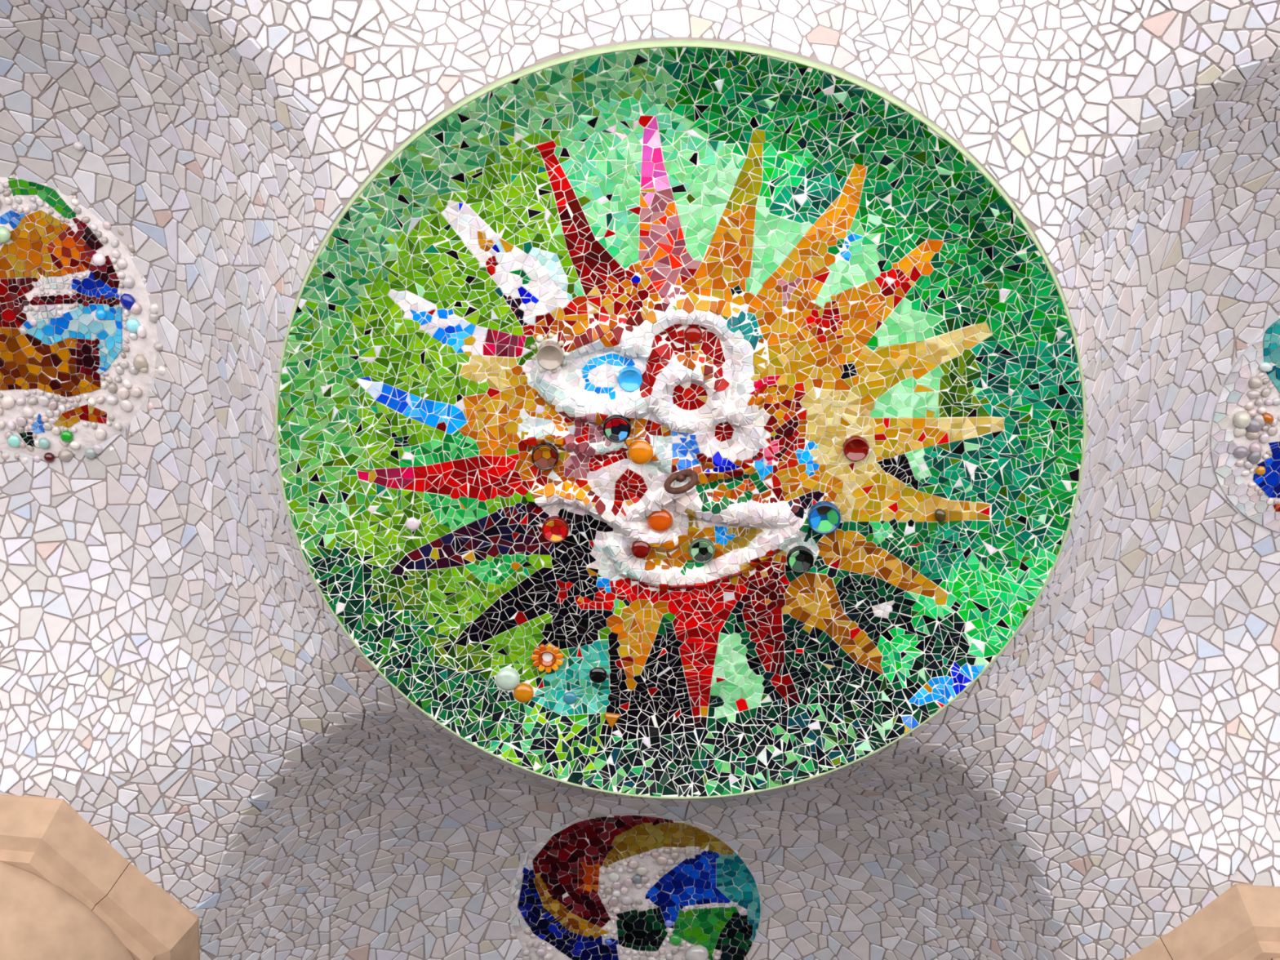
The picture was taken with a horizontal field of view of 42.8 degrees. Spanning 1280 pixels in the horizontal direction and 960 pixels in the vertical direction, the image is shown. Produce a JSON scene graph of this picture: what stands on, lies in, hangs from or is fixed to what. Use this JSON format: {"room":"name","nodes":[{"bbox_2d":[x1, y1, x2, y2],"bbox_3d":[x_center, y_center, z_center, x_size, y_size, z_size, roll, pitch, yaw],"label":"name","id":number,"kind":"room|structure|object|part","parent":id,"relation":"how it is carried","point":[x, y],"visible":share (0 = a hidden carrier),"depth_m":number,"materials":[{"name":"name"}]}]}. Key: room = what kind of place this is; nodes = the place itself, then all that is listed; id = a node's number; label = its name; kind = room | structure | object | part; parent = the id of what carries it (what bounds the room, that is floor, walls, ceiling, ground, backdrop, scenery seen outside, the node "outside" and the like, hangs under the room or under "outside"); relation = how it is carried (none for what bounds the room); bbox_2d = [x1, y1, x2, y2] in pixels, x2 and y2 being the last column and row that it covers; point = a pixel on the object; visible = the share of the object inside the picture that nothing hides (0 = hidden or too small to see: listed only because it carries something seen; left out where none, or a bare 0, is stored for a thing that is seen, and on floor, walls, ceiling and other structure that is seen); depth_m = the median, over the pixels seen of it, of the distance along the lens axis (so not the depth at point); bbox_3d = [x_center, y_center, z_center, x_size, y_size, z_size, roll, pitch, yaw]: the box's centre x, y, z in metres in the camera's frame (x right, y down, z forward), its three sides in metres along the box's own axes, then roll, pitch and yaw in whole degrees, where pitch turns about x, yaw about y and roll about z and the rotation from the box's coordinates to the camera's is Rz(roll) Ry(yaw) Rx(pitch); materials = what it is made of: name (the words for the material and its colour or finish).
{"room":"columned hall","nodes":[
{"label":"columned hall","id":0,"kind":"room"},
{"bbox_2d":[0,0,1279,959],"bbox_3d":[0.074,0.806,6.963,10.800,1.155,8.460,4,-67,0],"label":"ceiling","id":1,"kind":"structure","parent":0,"point":[175,671],"depth_m":6.86,"materials":[{"name":"white tile"}]},
{"bbox_2d":[0,141,165,464],"bbox_3d":[-2.664,-0.658,6.936,1.315,0.163,1.338,-16,-69,8],"label":"roundel","id":2,"kind":"object","parent":1,"relation":"attached to","point":[79,348],"visible":1,"depth_m":6.93,"materials":[{"name":"tile"}]},
{"bbox_3d":[-2.670,-1.026,6.823,0.085,0.053,0.073,-2,-67,2],"label":"glass knob","id":3,"kind":"part","parent":2,"relation":"part of","materials":[{"name":"glass"}]},
{"bbox_3d":[-2.759,-0.171,7.197,0.058,0.031,0.062,-14,-68,8],"label":"glass knob","id":4,"kind":"part","parent":2,"relation":"part of","materials":[{"name":"teal glass"}]},
{"bbox_3d":[-2.623,-0.162,7.186,0.051,0.038,0.054,-6,-67,4],"label":"glass knob","id":5,"kind":"part","parent":2,"relation":"part of","materials":[{"name":"teal glass"}]},
{"bbox_3d":[-2.611,-0.099,7.215,0.049,0.034,0.049,27,-69,-9],"label":"glass knob","id":6,"kind":"part","parent":2,"relation":"part of","materials":[{"name":"red glass"}]},
{"bbox_3d":[-2.514,-0.191,7.160,0.058,0.035,0.055,-1,-67,2],"label":"glass knob","id":7,"kind":"part","parent":2,"relation":"part of","materials":[{"name":"green glass"}]},
{"bbox_3d":[-2.267,-1.349,6.592,0.043,0.030,0.038,13,-67,-4],"label":"glass knob","id":8,"kind":"part","parent":2,"relation":"part of","materials":[{"name":"white glass"}]},
{"bbox_3d":[-2.416,-0.115,7.179,0.053,0.028,0.053,18,-68,-6],"label":"glass knob","id":9,"kind":"part","parent":2,"relation":"part of","materials":[{"name":"grey glass"}]},
{"bbox_3d":[-2.253,-0.919,6.801,0.057,0.041,0.056,-28,-71,13],"label":"glass knob","id":10,"kind":"part","parent":2,"relation":"part of","materials":[{"name":"white glass"}]},
{"bbox_3d":[-2.278,-0.701,6.902,0.046,0.034,0.052,24,-69,-8],"label":"glass knob","id":11,"kind":"part","parent":2,"relation":"part of","materials":[{"name":"blue glass"}]},
{"bbox_3d":[-2.145,-0.746,6.846,0.062,0.045,0.079,-30,-71,13],"label":"glass knob","id":12,"kind":"part","parent":2,"relation":"part of","materials":[{"name":"blue glass"}]},
{"bbox_3d":[-2.138,-0.651,6.884,0.060,0.034,0.066,-9,-68,5],"label":"glass knob","id":13,"kind":"part","parent":2,"relation":"part of","materials":[{"name":"teal glass"}]},
{"bbox_3d":[-2.112,-0.472,6.950,0.034,0.026,0.034,-15,-68,8],"label":"glass knob","id":14,"kind":"part","parent":2,"relation":"part of","materials":[{"name":"beige glass"}]},
{"bbox_2d":[507,813,762,959],"bbox_3d":[-0.028,2.158,8.058,1.280,0.135,1.309,4,-67,0],"label":"roundel","id":15,"kind":"object","parent":1,"relation":"attached to","point":[636,886],"visible":1,"depth_m":8.02,"materials":[{"name":"tile"}]},
{"bbox_3d":[-0.156,2.304,8.136,0.043,0.025,0.036,18,-68,-6],"label":"glass knob","id":16,"kind":"part","parent":15,"relation":"part of","materials":[{"name":"blue glass"}]},
{"bbox_3d":[-0.013,1.950,7.972,0.048,0.034,0.056,-14,-68,7],"label":"glass knob","id":17,"kind":"part","parent":15,"relation":"part of","materials":[{"name":"grey glass"}]},
{"bbox_3d":[0.142,2.193,8.076,0.044,0.027,0.040,-13,-68,7],"label":"glass knob","id":18,"kind":"part","parent":15,"relation":"part of","materials":[{"name":"blue glass"}]},
{"bbox_3d":[0.177,2.288,8.120,0.056,0.038,0.071,-38,-73,16],"label":"glass knob","id":19,"kind":"part","parent":15,"relation":"part of","materials":[{"name":"green glass"}]},
{"bbox_3d":[0.284,2.377,8.155,0.118,0.069,0.126,30,-69,-10],"label":"glass knob","id":20,"kind":"part","parent":15,"relation":"part of","materials":[{"name":"white glass"}]},
{"bbox_2d":[275,40,1086,799],"bbox_3d":[0.143,-0.112,6.135,3.008,0.161,3.008,4,-67,0],"label":"medallion","id":21,"kind":"object","parent":1,"relation":"attached to","point":[597,277],"visible":1,"depth_m":6.11,"materials":[{"name":"tile"}]},
{"bbox_2d":[405,517,419,530],"bbox_3d":[-0.883,0.171,6.332,0.054,0.025,0.054,4,-67,0],"label":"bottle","id":22,"kind":"object","parent":21,"relation":"on","point":[411,523],"depth_m":6.32,"materials":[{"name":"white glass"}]},
{"bbox_2d":[495,666,519,690],"bbox_3d":[-0.534,0.805,6.566,0.096,0.043,0.096,4,-67,0],"label":"bead","id":23,"kind":"object","parent":21,"relation":"on","point":[507,678],"depth_m":6.55,"materials":[{"name":"white glass"}]},
{"bbox_2d":[513,682,533,702],"bbox_3d":[-0.470,0.862,6.584,0.082,0.037,0.082,4,-67,0],"label":"bead","id":24,"kind":"object","parent":21,"relation":"on","point":[523,692],"depth_m":6.57,"materials":[{"name":"orange glass"}]},
{"bbox_2d":[531,442,559,470],"bbox_3d":[-0.359,-0.093,6.195,0.107,0.050,0.107,4,-67,0],"label":"bowl","id":25,"kind":"object","parent":21,"relation":"on","point":[544,455],"depth_m":6.18,"materials":[{"name":"tile"}]},
{"bbox_2d":[537,650,556,666],"bbox_3d":[-0.371,0.712,6.541,0.084,0.024,0.084,4,-67,0],"label":"flower","id":26,"kind":"object","parent":21,"relation":"on","point":[545,658],"depth_m":6.54,"materials":[{"name":"orange ceramic"}]},
{"bbox_2d":[536,340,564,369],"bbox_3d":[-0.330,-0.458,6.000,0.102,0.048,0.102,4,-67,0],"label":"bottle","id":27,"kind":"object","parent":21,"relation":"on","point":[549,353],"depth_m":5.99,"materials":[{"name":"beige glass"}]},
{"bbox_2d":[542,515,568,542],"bbox_3d":[-0.327,0.188,6.321,0.107,0.050,0.107,4,-67,0],"label":"bowl","id":28,"kind":"object","parent":21,"relation":"on","point":[555,529],"depth_m":6.31,"materials":[{"name":"tile"}]},
{"bbox_2d":[563,691,576,704],"bbox_3d":[-0.284,0.884,6.607,0.054,0.024,0.054,4,-67,0],"label":"bead","id":29,"kind":"object","parent":21,"relation":"on","point":[569,697],"depth_m":6.60,"materials":[{"name":"blue glass"}]},
{"bbox_2d":[589,666,607,683],"bbox_3d":[-0.169,0.786,6.571,0.073,0.033,0.073,4,-67,0],"label":"bead","id":30,"kind":"object","parent":21,"relation":"on","point":[597,674],"depth_m":6.56,"materials":[{"name":"black glass"}]},
{"bbox_2d":[603,414,631,442],"bbox_3d":[-0.085,-0.194,6.070,0.107,0.050,0.107,4,-67,0],"label":"bowl","id":31,"kind":"object","parent":21,"relation":"on","point":[616,428],"depth_m":6.06,"materials":[{"name":"tile"}]},
{"bbox_2d":[617,365,642,391],"bbox_3d":[-0.036,-0.375,6.037,0.093,0.043,0.093,4,-67,0],"label":"bottle","id":32,"kind":"object","parent":21,"relation":"on","point":[629,377],"depth_m":6.03,"materials":[{"name":"blue glass"}]},
{"bbox_2d":[627,440,653,464],"bbox_3d":[0.003,-0.102,6.116,0.096,0.043,0.095,4,-67,0],"label":"bottle","id":33,"kind":"object","parent":21,"relation":"on","point":[639,451],"depth_m":6.10,"materials":[{"name":"orange glass"}]},
{"bbox_2d":[631,540,650,559],"bbox_3d":[0.003,0.268,6.292,0.077,0.035,0.077,4,-67,0],"label":"bead","id":34,"kind":"object","parent":21,"relation":"on","point":[640,549],"depth_m":6.28,"materials":[{"name":"red glass"}]},
{"bbox_2d":[646,509,672,533],"bbox_3d":[0.076,0.156,6.261,0.100,0.045,0.100,4,-67,0],"label":"bottle","id":35,"kind":"object","parent":21,"relation":"on","point":[658,521],"depth_m":6.24,"materials":[{"name":"orange glass"}]},
{"bbox_2d":[663,469,697,493],"bbox_3d":[0.154,0.004,6.102,0.130,0.144,0.059,-4,-67,3],"label":"ring","id":36,"kind":"object","parent":21,"relation":"hanging from","point":[680,476],"visible":1,"depth_m":6.09,"materials":[{"name":"brown ceramic"}]},
{"bbox_2d":[684,326,702,343],"bbox_3d":[0.195,-0.531,5.982,0.068,0.031,0.068,4,-67,0],"label":"bead","id":37,"kind":"object","parent":21,"relation":"on","point":[692,335],"depth_m":5.97,"materials":[{"name":"red glass"}]},
{"bbox_2d":[688,537,715,563],"bbox_3d":[0.240,0.269,6.324,0.102,0.048,0.102,4,-67,0],"label":"bowl","id":38,"kind":"object","parent":21,"relation":"on","point":[701,550],"depth_m":6.31,"materials":[{"name":"tile"}]},
{"bbox_2d":[786,546,813,573],"bbox_3d":[0.622,0.305,6.344,0.107,0.050,0.107,4,-67,0],"label":"bowl","id":39,"kind":"object","parent":21,"relation":"on","point":[799,559],"depth_m":6.33,"materials":[{"name":"tile"}]},
{"bbox_2d":[807,501,840,534],"bbox_3d":[0.706,0.141,6.272,0.130,0.060,0.130,4,-67,0],"label":"bowl","id":40,"kind":"object","parent":21,"relation":"on","point":[824,517],"depth_m":6.26,"materials":[{"name":"tile"}]},
{"bbox_2d":[843,435,868,461],"bbox_3d":[0.814,-0.121,6.158,0.097,0.045,0.097,4,-67,0],"label":"bottle","id":41,"kind":"object","parent":21,"relation":"on","point":[855,448],"depth_m":6.15,"materials":[{"name":"red glass"}]},
{"bbox_2d":[1207,315,1279,532],"bbox_3d":[2.989,-0.250,6.963,1.159,0.133,1.159,22,-68,-8],"label":"roundel","id":42,"kind":"object","parent":1,"relation":"attached to","point":[1244,431],"visible":1,"depth_m":6.96,"materials":[{"name":"tile"}]},
{"bbox_3d":[2.576,-0.120,7.000,0.063,0.039,0.057,7,-67,-1],"label":"glass knob","id":43,"kind":"part","parent":42,"relation":"part of","materials":[{"name":"grey glass"}]},
{"bbox_3d":[2.558,-0.255,6.933,0.070,0.056,0.082,-19,-69,9],"label":"glass knob","id":44,"kind":"part","parent":42,"relation":"part of","materials":[{"name":"beige glass"}]},
{"bbox_3d":[2.616,-0.230,6.957,0.077,0.039,0.064,26,-69,-9],"label":"glass knob","id":45,"kind":"part","parent":42,"relation":"part of","materials":[{"name":"grey glass"}]},
{"bbox_3d":[2.641,-0.099,7.016,0.055,0.039,0.068,22,-68,-8],"label":"glass knob","id":46,"kind":"part","parent":42,"relation":"part of","materials":[{"name":"grey glass"}]},
{"bbox_3d":[2.678,-0.041,7.046,0.045,0.030,0.041,13,-67,-4],"label":"glass knob","id":47,"kind":"part","parent":42,"relation":"part of","materials":[{"name":"orange glass"}]},
{"bbox_3d":[2.627,-0.475,6.854,0.059,0.032,0.042,12,-67,-3],"label":"glass knob","id":48,"kind":"part","parent":42,"relation":"part of","materials":[{"name":"white glass"}]},
{"bbox_3d":[2.672,-0.263,6.951,0.058,0.037,0.043,37,-71,-13],"label":"glass knob","id":49,"kind":"part","parent":42,"relation":"part of","materials":[{"name":"orange glass"}]},
{"bbox_3d":[0.863,-9.631,-5.959,80.000,0.300,53.000,4,-67,0],"label":"floor","id":50,"kind":"structure","parent":0,"visible":0},
{"bbox_2d":[0,793,200,959],"bbox_3d":[-3.027,3.611,3.960,1.930,7.486,1.930,4,-67,0],"label":"stone column","id":51,"kind":"structure","parent":50,"relation":"on","point":[66,893],"depth_m":6.85,"materials":[{"name":"stone"}]},
{"bbox_2d":[1122,882,1279,959],"bbox_3d":[2.793,4.031,3.966,1.938,7.487,1.938,4,-67,0],"label":"stone column","id":52,"kind":"structure","parent":50,"relation":"on","point":[1242,922],"depth_m":6.89,"materials":[{"name":"stone"}]}
]}

